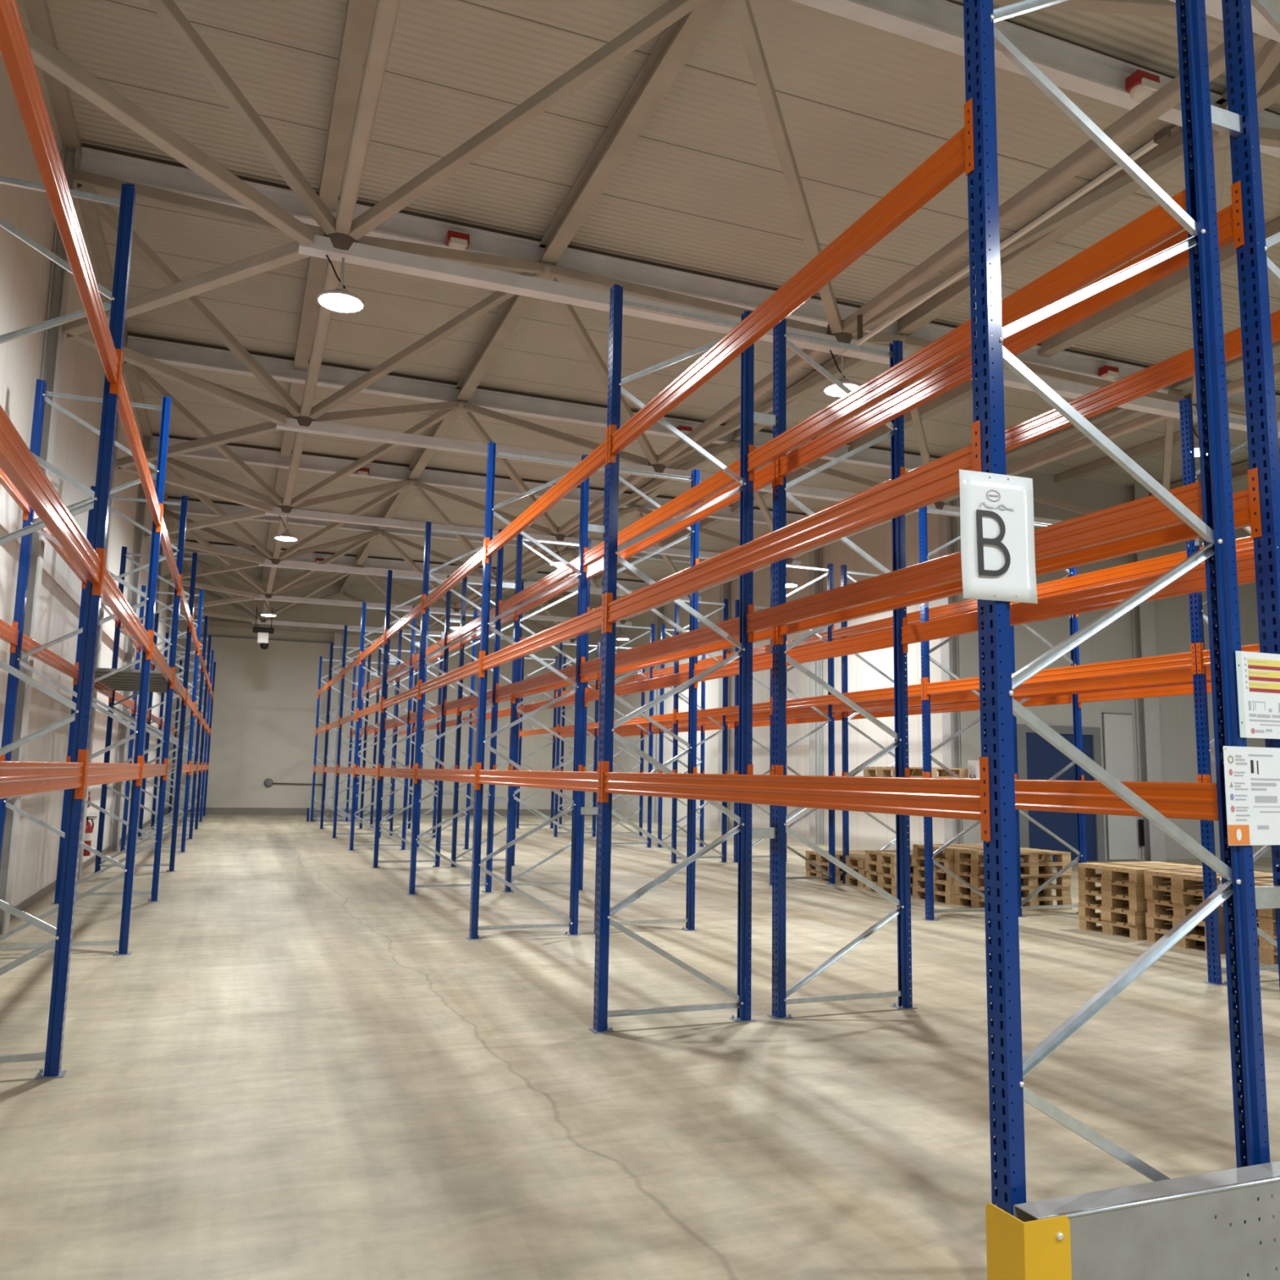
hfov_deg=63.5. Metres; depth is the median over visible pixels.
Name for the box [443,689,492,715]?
beam
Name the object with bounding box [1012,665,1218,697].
beam
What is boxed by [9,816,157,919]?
baseboard
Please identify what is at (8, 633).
beam
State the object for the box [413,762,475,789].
beam
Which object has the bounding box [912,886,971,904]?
wooden pallet
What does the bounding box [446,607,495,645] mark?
beam
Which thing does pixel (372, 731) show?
beam
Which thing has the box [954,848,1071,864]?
wooden pallet
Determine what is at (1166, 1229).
barrier
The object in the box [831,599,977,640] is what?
beam
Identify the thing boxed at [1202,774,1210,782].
beam
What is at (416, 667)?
beam
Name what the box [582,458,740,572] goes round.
beam
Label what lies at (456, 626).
lamp
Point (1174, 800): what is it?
beam
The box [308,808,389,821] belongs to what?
barrier
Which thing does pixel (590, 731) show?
beam
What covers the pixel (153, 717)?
beam
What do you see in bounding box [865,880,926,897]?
wooden pallet
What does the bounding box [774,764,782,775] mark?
beam
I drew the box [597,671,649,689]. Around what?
beam
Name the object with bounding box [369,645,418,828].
upright
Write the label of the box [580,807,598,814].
spacer
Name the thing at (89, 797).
sign
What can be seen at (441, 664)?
upright
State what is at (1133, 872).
wooden pallet
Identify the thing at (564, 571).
beam
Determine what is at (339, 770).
beam
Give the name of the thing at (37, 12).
ceiling beam
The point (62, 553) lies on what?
beam
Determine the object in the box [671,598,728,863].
upright
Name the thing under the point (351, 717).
beam
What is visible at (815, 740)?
stanchion
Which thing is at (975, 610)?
beam
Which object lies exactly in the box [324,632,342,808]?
stanchion
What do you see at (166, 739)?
upright
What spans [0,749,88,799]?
beam
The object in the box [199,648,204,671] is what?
beam
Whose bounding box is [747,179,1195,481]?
beam
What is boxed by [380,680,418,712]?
beam
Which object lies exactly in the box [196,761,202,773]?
beam
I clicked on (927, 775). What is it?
beam
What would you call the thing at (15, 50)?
beam
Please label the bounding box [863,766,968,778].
wooden pallet
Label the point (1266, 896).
spacer
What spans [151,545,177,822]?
stanchion
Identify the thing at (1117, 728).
door
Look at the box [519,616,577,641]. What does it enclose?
beam
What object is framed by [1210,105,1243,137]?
spacer
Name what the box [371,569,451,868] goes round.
upright
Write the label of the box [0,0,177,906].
wall
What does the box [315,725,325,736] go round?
beam
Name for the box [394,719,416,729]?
beam
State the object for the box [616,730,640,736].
beam
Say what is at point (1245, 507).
beam
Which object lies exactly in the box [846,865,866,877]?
wooden pallet
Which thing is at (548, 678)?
beam
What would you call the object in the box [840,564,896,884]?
upright
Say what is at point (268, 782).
handle bar
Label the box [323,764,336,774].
beam
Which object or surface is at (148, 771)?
beam
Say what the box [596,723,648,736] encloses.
beam
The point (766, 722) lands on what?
beam
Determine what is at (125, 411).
beam
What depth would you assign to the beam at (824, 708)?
17.39 m
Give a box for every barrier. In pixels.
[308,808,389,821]
[1013,1160,1279,1279]
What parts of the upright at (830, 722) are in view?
post, post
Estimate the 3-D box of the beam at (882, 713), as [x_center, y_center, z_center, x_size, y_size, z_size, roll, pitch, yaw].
[3.513,1.367,18.462,0.055,0.267,3.774,4,-8,-21]
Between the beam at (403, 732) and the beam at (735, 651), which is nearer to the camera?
the beam at (735, 651)
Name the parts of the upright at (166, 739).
post, plate, post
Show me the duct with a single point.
(1141, 832)
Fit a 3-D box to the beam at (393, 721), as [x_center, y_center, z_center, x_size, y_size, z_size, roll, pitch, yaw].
[-5.431,1.798,23.085,0.055,0.267,3.774,4,-8,-21]
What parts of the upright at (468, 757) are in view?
post, post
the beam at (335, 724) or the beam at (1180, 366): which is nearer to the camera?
the beam at (1180, 366)
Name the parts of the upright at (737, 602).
post, post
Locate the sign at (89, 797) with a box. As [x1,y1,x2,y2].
[87,795,90,807]
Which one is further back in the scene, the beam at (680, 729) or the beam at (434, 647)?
the beam at (680, 729)
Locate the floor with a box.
[0,814,1279,1279]
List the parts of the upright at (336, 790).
post, post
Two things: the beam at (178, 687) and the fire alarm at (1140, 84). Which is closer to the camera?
the fire alarm at (1140, 84)
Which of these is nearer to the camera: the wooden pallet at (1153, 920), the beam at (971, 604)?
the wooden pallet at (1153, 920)
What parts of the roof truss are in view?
spacer rail, spacer rail, spacer rail, spacer rail, spacer rail, spacer rail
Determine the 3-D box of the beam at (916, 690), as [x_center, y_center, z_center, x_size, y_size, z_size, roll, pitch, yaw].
[2.724,0.797,14.128,0.055,0.267,3.774,4,-8,-21]
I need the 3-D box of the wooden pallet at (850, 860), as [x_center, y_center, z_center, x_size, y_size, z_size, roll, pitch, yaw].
[3.871,3.385,15.785,1.200,0.144,0.800,4,-8,-22]
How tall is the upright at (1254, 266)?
5.006 m
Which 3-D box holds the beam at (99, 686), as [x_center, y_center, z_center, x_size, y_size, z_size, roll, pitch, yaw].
[-7.454,0.619,14.189,0.055,0.267,3.774,4,-8,-21]
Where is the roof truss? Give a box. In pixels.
[23,0,1279,647]
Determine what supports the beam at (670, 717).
attached to the upright at (652, 625)
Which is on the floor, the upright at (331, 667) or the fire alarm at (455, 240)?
the upright at (331, 667)
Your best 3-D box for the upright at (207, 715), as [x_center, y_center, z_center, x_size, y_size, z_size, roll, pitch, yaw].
[-13.160,2.753,30.112,1.142,5.006,0.124,4,-8,-21]
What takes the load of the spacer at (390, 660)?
attached to the upright at (441, 664)
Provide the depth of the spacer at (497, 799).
14.18 m
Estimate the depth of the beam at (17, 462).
4.13 m
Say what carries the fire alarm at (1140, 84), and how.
attached to the roof truss
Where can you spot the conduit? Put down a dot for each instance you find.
(1165, 133)
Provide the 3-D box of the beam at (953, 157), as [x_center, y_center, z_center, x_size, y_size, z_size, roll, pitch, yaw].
[0.494,-1.546,5.348,0.055,0.267,3.774,4,-8,-21]
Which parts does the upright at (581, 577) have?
plate, post, plate, post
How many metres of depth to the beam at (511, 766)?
14.24 m
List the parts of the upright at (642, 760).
post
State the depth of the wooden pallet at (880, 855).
14.78 m
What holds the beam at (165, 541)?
attached to the upright at (41, 392)
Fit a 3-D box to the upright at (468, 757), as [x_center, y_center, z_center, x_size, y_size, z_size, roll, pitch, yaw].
[-4.028,1.826,21.586,1.142,5.006,0.124,4,-8,-21]
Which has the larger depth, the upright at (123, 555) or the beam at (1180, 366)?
the upright at (123, 555)
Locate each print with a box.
[1248,713,1279,733]
[1248,754,1279,829]
[1250,760,1258,774]
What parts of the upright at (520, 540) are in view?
post, post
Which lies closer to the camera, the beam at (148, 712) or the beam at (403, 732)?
the beam at (148, 712)
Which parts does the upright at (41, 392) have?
post, plate, post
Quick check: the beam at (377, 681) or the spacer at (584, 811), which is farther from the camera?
the beam at (377, 681)
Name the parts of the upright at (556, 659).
post, post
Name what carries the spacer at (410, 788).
attached to the upright at (363, 635)
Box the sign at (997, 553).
[959,469,1037,603]
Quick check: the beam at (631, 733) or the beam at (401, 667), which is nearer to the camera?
the beam at (401, 667)
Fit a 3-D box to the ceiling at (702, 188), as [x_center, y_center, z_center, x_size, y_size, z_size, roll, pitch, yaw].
[5.050,-4.159,18.894,27.180,0.200,45.950,4,-8,-21]
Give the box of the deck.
[94,667,186,693]
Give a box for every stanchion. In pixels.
[0,145,80,934]
[77,337,126,879]
[109,436,151,851]
[137,499,166,834]
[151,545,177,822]
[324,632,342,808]
[473,607,481,809]
[651,606,662,822]
[717,581,729,831]
[808,546,822,844]
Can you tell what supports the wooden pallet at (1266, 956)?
on the floor
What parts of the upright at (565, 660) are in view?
post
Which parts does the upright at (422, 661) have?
post, post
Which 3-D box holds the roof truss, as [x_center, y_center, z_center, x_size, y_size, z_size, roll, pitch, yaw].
[4.941,-3.015,18.713,26.169,2.116,45.310,4,-8,-21]
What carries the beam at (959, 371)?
attached to the upright at (780, 819)
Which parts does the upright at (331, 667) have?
post, post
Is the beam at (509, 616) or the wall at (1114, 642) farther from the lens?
the wall at (1114, 642)
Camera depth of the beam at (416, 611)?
15.71 m
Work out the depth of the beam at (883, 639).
8.80 m
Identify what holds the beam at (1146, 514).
attached to the upright at (1237, 893)
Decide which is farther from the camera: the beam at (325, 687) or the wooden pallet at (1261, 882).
the beam at (325, 687)
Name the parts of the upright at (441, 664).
post, post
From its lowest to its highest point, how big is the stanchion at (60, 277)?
8.050 m
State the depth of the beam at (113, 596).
7.15 m
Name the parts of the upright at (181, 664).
post, post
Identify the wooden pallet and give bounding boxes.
[805,849,865,863]
[805,859,844,873]
[805,868,842,882]
[844,874,865,887]
[845,855,865,867]
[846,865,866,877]
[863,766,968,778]
[864,860,913,875]
[865,849,944,865]
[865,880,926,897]
[866,870,913,886]
[911,854,970,871]
[912,843,1022,859]
[912,875,970,893]
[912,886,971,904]
[913,866,969,882]
[953,882,1071,899]
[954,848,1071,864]
[954,859,1071,876]
[954,871,1071,888]
[954,892,1071,911]
[1078,861,1202,883]
[1078,875,1170,897]
[1078,888,1173,911]
[1078,902,1172,925]
[1079,915,1165,939]
[1143,868,1273,889]
[1144,884,1222,907]
[1145,912,1258,937]
[1146,897,1258,923]
[1146,925,1258,953]
[1231,911,1275,933]
[1231,926,1277,949]
[1232,942,1278,964]
[1254,878,1273,886]
[1256,908,1275,917]
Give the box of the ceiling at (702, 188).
[46,0,1279,604]
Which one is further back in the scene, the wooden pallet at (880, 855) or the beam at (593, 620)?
the wooden pallet at (880, 855)
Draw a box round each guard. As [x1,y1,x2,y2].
[306,808,309,821]
[985,1202,1071,1279]
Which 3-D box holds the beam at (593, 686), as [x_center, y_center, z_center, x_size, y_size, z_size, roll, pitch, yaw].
[-1.783,1.405,28.660,0.055,0.267,3.774,4,-8,-21]
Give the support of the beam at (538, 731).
attached to the upright at (556, 659)
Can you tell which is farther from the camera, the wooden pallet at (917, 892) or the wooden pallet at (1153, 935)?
the wooden pallet at (917, 892)
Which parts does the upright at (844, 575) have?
post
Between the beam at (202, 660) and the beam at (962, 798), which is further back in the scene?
the beam at (202, 660)
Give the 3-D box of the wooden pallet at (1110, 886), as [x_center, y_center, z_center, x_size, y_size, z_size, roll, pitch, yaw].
[5.625,2.717,11.466,1.200,0.144,0.800,4,-8,-21]
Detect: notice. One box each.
[1222,746,1279,845]
[1235,650,1279,738]
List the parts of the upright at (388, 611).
post, post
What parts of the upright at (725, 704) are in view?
post, post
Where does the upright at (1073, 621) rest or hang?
on the floor
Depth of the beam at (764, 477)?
8.77 m
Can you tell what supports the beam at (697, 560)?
attached to the upright at (780, 819)
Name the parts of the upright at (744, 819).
plate, post, plate, post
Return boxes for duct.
[1138,819,1144,845]
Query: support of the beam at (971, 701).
attached to the upright at (844, 575)
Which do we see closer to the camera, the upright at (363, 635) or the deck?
the deck
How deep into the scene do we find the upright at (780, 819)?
7.50 m
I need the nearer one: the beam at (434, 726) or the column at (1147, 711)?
the column at (1147, 711)
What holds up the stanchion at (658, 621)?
on the floor
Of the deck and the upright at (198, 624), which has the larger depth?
the upright at (198, 624)
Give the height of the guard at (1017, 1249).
0.400 m
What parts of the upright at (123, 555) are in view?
post, post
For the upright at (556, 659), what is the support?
on the floor
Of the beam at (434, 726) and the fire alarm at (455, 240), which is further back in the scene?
the beam at (434, 726)
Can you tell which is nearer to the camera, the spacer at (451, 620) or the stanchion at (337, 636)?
the spacer at (451, 620)
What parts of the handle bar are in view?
knob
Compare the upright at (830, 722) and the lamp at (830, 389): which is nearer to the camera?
the lamp at (830, 389)
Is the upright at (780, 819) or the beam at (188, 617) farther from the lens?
the beam at (188, 617)
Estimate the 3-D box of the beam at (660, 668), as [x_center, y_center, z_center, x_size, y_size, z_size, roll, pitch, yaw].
[-0.191,0.995,25.240,0.055,0.267,3.774,4,-8,-21]
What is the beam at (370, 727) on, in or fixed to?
attached to the upright at (336, 790)
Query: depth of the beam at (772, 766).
7.30 m
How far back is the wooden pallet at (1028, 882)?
13.24 m
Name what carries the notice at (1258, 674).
attached to the upright at (1254, 266)
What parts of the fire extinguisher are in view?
valve lever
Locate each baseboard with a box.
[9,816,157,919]
[164,807,596,815]
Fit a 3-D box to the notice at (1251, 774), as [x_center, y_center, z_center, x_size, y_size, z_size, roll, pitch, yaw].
[2.252,0.555,3.680,0.460,0.343,0.003,4,-8,-21]
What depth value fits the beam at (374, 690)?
29.84 m
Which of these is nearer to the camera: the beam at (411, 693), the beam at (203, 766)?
the beam at (411, 693)
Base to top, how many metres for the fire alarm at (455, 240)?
0.195 m
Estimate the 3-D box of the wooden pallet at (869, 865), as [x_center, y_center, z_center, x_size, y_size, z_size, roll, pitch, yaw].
[3.977,3.276,14.923,1.200,0.144,0.800,3,-8,-17]
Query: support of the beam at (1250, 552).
attached to the upright at (1073, 621)
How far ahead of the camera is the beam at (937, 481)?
4.43 m
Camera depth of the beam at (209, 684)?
29.39 m
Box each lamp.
[260,600,275,616]
[274,515,297,541]
[316,254,364,313]
[450,615,460,629]
[549,543,568,566]
[616,626,629,639]
[786,567,797,586]
[822,350,861,396]
[1181,427,1207,457]
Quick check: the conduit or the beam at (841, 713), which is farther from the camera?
the beam at (841, 713)
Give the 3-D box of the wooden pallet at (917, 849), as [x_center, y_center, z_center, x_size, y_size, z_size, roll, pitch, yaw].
[4.495,2.904,14.222,1.200,0.144,0.800,4,-8,-21]
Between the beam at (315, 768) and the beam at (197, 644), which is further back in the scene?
the beam at (315, 768)
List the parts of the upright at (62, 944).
plate, post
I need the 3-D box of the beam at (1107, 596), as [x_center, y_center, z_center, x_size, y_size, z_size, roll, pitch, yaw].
[2.652,-0.243,6.037,0.055,0.267,3.774,4,-8,-21]
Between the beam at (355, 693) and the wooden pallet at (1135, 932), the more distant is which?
the beam at (355, 693)
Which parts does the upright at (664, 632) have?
post, post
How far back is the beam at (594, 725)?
25.30 m
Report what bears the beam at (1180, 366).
attached to the upright at (1254, 266)
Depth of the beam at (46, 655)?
10.59 m
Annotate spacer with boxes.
[382,783,391,786]
[389,658,397,662]
[408,786,413,790]
[442,790,454,795]
[449,617,461,622]
[494,796,508,802]
[502,582,515,588]
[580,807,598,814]
[587,524,604,533]
[751,826,776,838]
[753,411,776,426]
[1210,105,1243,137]
[1254,885,1279,909]
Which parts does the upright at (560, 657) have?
post, post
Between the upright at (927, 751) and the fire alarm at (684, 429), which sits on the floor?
the upright at (927, 751)
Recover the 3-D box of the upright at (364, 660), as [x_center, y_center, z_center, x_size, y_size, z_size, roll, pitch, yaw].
[-8.155,3.099,32.093,1.142,5.006,0.124,4,-8,-21]
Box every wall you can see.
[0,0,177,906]
[164,570,601,808]
[611,511,944,849]
[955,471,1271,861]
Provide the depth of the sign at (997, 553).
3.36 m
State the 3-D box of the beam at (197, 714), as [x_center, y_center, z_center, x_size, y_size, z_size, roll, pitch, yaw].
[-9.231,1.533,21.568,0.055,0.267,3.774,4,-8,-21]
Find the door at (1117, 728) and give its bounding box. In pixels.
[1101,712,1137,860]
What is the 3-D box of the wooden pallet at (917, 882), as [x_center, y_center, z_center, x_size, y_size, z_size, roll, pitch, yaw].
[4.479,3.333,14.155,1.200,0.144,0.800,4,-8,-21]
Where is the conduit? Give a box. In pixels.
[840,126,1171,355]
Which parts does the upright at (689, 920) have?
post, plate, post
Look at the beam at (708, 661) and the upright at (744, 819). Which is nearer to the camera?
the upright at (744, 819)
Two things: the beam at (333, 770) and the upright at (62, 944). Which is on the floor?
the upright at (62, 944)
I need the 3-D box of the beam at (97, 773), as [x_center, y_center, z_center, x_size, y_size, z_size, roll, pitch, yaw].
[-3.750,0.946,7.416,0.055,0.267,3.774,4,-8,-21]
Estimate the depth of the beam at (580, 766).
10.66 m
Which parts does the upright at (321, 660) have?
post, post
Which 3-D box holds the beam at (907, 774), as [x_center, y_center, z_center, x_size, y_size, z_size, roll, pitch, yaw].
[2.631,0.867,5.894,0.055,0.267,3.774,4,-8,-21]
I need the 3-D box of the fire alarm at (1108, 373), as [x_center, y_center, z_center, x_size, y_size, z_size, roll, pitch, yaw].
[7.172,-4.071,15.844,0.260,0.195,0.208,4,-8,-21]
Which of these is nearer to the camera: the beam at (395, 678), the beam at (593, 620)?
the beam at (593, 620)
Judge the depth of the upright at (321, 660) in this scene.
31.57 m
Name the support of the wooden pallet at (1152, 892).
on the wooden pallet at (1153, 906)
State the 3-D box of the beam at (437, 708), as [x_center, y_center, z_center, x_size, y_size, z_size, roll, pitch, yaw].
[-4.056,1.373,19.583,0.055,0.267,3.774,4,-8,-21]
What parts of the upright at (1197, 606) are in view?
post, plate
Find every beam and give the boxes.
[0,0,122,396]
[0,404,105,596]
[0,467,30,519]
[0,618,18,653]
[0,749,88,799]
[0,753,5,760]
[21,633,79,684]
[34,511,87,588]
[66,755,71,762]
[84,749,143,798]
[93,678,113,702]
[101,550,153,659]
[101,597,119,626]
[114,691,134,713]
[117,354,163,532]
[120,622,139,652]
[136,704,150,721]
[141,758,168,786]
[151,631,175,688]
[151,713,160,727]
[160,506,182,595]
[167,762,173,770]
[170,725,176,735]
[173,671,187,705]
[180,575,193,631]
[181,760,191,774]
[186,694,195,715]
[191,617,199,655]
[191,761,197,773]
[195,707,201,723]
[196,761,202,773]
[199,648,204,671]
[200,715,205,728]
[201,762,206,771]
[204,666,208,684]
[204,723,208,733]
[205,762,208,770]
[208,679,211,693]
[208,728,211,736]
[210,688,213,700]
[312,764,323,774]
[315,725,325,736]
[317,683,328,697]
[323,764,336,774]
[325,720,338,732]
[328,667,342,689]
[335,764,353,777]
[338,711,356,728]
[341,651,359,678]
[351,726,364,737]
[352,684,366,697]
[353,764,377,777]
[355,701,381,721]
[359,633,384,664]
[359,729,374,737]
[360,687,377,699]
[365,722,380,733]
[367,675,382,688]
[374,724,394,733]
[376,676,396,691]
[377,763,414,783]
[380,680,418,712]
[384,598,422,644]
[384,714,407,728]
[386,658,409,677]
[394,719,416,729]
[396,661,418,681]
[397,728,412,735]
[408,704,441,723]
[411,638,444,665]
[413,723,436,735]
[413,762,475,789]
[417,651,480,699]
[421,538,484,613]
[422,708,457,724]
[425,637,460,664]
[438,716,469,730]
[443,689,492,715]
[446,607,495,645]
[457,694,511,715]
[459,606,515,648]
[471,707,511,725]
[475,760,600,802]
[479,593,604,677]
[484,426,608,563]
[494,664,576,702]
[497,556,578,618]
[509,764,598,772]
[511,671,600,703]
[514,556,604,620]
[516,694,575,717]
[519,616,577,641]
[519,724,557,737]
[554,728,595,739]
[555,684,595,698]
[556,722,599,734]
[578,764,582,771]
[579,616,739,682]
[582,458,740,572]
[583,671,688,706]
[586,566,690,612]
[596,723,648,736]
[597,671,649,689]
[600,627,774,677]
[600,756,990,841]
[603,460,774,571]
[604,419,981,632]
[608,97,973,463]
[613,709,674,725]
[614,668,661,686]
[615,728,659,733]
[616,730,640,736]
[642,725,701,737]
[651,715,722,731]
[652,654,723,678]
[659,721,735,731]
[661,651,735,676]
[674,697,771,723]
[693,628,893,688]
[693,767,697,773]
[694,479,891,565]
[702,720,769,733]
[725,631,827,659]
[725,705,827,725]
[734,770,843,776]
[735,627,842,661]
[735,711,843,725]
[746,466,1210,642]
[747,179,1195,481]
[747,764,1227,833]
[771,677,923,714]
[771,764,774,774]
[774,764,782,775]
[775,180,1244,485]
[775,467,1262,644]
[786,709,894,727]
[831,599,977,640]
[831,689,979,716]
[842,608,977,639]
[843,700,984,717]
[899,310,1279,476]
[901,553,1279,653]
[904,768,910,777]
[907,694,1072,715]
[923,643,1195,699]
[924,772,1201,782]
[1009,551,1253,604]
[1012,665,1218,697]
[1012,679,1219,699]
[1036,535,1253,595]
[1078,682,1211,707]
[1195,642,1259,674]
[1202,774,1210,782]
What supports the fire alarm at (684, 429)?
attached to the roof truss
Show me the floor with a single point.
(300, 1064)
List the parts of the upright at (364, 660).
post, post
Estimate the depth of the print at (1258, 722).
3.71 m
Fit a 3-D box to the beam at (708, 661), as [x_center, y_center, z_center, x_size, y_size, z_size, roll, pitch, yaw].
[0.968,0.556,21.655,0.055,0.267,3.774,4,-8,-21]
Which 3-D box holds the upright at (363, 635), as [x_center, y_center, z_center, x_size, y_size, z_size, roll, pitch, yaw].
[-5.234,1.744,21.122,1.142,5.006,0.124,4,-8,-21]
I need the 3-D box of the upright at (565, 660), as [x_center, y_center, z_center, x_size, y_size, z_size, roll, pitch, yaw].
[-1.792,3.012,30.508,1.142,5.006,0.124,4,-8,-21]
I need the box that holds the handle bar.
[263,778,322,786]
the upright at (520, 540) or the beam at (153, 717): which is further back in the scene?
the beam at (153, 717)
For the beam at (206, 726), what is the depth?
29.65 m
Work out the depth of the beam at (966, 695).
14.25 m
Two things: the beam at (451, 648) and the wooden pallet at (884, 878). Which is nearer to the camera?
the wooden pallet at (884, 878)
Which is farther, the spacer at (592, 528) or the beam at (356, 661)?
the beam at (356, 661)
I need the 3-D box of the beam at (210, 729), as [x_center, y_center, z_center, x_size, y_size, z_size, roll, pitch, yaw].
[-13.358,2.807,32.075,0.055,0.267,3.774,4,-8,-21]
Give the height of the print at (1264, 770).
0.262 m
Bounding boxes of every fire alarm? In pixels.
[315,557,324,564]
[355,467,369,477]
[445,230,470,250]
[675,425,692,435]
[1097,364,1119,381]
[1124,69,1159,102]
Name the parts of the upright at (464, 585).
post, post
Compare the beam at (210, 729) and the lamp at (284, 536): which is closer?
the lamp at (284, 536)
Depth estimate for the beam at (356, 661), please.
22.85 m
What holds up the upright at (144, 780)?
on the floor
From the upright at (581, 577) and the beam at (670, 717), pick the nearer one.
the upright at (581, 577)
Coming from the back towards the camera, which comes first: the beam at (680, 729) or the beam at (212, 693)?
the beam at (212, 693)
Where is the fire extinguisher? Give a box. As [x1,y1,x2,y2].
[83,816,97,856]
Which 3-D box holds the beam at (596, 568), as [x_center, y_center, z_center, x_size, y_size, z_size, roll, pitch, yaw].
[-1.052,-0.616,12.816,0.055,0.267,3.774,4,-8,-21]
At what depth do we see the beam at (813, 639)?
17.53 m
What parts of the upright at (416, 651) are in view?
post, post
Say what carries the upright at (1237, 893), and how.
on the floor
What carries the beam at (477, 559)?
attached to the upright at (422, 661)
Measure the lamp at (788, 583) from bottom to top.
0.465 m
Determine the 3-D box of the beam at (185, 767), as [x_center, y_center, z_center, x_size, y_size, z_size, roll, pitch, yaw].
[-7.876,2.220,17.923,0.055,0.267,3.774,4,-8,-21]
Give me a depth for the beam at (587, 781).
8.07 m
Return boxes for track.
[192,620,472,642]
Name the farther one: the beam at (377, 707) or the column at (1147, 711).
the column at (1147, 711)
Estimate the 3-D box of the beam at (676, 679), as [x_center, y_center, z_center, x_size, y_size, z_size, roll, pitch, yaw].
[-0.099,0.606,13.042,0.055,0.267,3.774,4,-8,-21]
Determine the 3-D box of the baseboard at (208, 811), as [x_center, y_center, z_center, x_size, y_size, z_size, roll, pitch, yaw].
[-8.463,6.111,36.804,15.530,0.220,0.100,4,-8,-21]
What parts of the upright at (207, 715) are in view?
post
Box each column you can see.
[937,498,962,844]
[1125,483,1165,861]
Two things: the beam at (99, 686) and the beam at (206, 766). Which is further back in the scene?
the beam at (206, 766)
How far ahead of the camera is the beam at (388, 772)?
15.38 m
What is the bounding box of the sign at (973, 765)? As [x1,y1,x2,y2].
[968,760,979,778]
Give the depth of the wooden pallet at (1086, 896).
11.20 m
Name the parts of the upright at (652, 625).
post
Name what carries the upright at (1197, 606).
on the floor
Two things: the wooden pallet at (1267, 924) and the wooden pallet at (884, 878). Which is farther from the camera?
the wooden pallet at (884, 878)
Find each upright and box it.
[0,175,136,1079]
[0,379,171,955]
[51,485,187,904]
[93,546,197,872]
[120,585,204,853]
[137,613,208,839]
[151,632,211,829]
[164,649,213,822]
[167,660,216,816]
[309,656,355,822]
[319,642,371,829]
[331,625,390,838]
[347,602,416,850]
[355,658,397,822]
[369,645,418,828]
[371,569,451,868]
[388,629,444,838]
[406,521,503,894]
[417,607,477,849]
[448,576,524,866]
[466,441,589,940]
[502,533,591,892]
[515,656,558,828]
[553,641,599,836]
[557,656,595,828]
[588,284,755,1033]
[591,463,699,934]
[611,623,654,848]
[611,646,645,836]
[657,624,705,848]
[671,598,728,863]
[733,600,788,862]
[767,318,916,1019]
[768,563,836,885]
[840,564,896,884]
[918,506,984,920]
[963,0,1275,1276]
[1010,522,1086,917]
[1178,397,1278,985]
[1222,0,1279,988]
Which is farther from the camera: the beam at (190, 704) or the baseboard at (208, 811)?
the baseboard at (208, 811)
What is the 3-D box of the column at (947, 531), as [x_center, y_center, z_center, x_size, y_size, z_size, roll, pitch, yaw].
[6.242,0.341,20.866,0.220,8.140,0.260,4,-8,-21]
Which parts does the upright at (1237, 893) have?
post, post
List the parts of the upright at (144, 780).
post, post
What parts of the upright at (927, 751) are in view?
post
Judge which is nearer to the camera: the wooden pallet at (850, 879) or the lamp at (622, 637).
the wooden pallet at (850, 879)
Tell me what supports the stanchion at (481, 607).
on the floor
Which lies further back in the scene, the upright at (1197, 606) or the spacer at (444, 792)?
the spacer at (444, 792)
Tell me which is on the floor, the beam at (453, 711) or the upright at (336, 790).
the upright at (336, 790)
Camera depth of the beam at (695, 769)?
11.12 m
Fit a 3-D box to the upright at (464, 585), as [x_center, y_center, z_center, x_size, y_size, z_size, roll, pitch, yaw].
[-2.653,1.401,18.083,1.142,5.006,0.124,4,-8,-21]
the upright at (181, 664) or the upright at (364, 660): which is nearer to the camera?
the upright at (364, 660)
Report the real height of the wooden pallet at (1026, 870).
0.144 m
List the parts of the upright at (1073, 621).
post, post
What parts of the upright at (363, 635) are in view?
post, post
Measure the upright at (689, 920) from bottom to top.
5.006 m
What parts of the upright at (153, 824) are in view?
post, post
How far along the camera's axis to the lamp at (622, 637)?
32.06 m
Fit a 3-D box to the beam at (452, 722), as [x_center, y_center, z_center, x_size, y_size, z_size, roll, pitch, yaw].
[-4.226,1.879,23.549,0.055,0.267,3.774,4,-8,-21]
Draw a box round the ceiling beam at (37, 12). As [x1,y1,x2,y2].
[22,0,186,573]
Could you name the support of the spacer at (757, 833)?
attached to the upright at (744, 819)
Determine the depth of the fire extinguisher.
15.13 m
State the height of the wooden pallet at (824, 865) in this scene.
0.144 m
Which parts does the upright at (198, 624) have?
post, post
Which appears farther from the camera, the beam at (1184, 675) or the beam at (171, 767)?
the beam at (171, 767)
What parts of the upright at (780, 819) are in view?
post, plate, post, plate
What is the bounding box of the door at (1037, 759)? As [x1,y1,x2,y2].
[1016,724,1105,861]

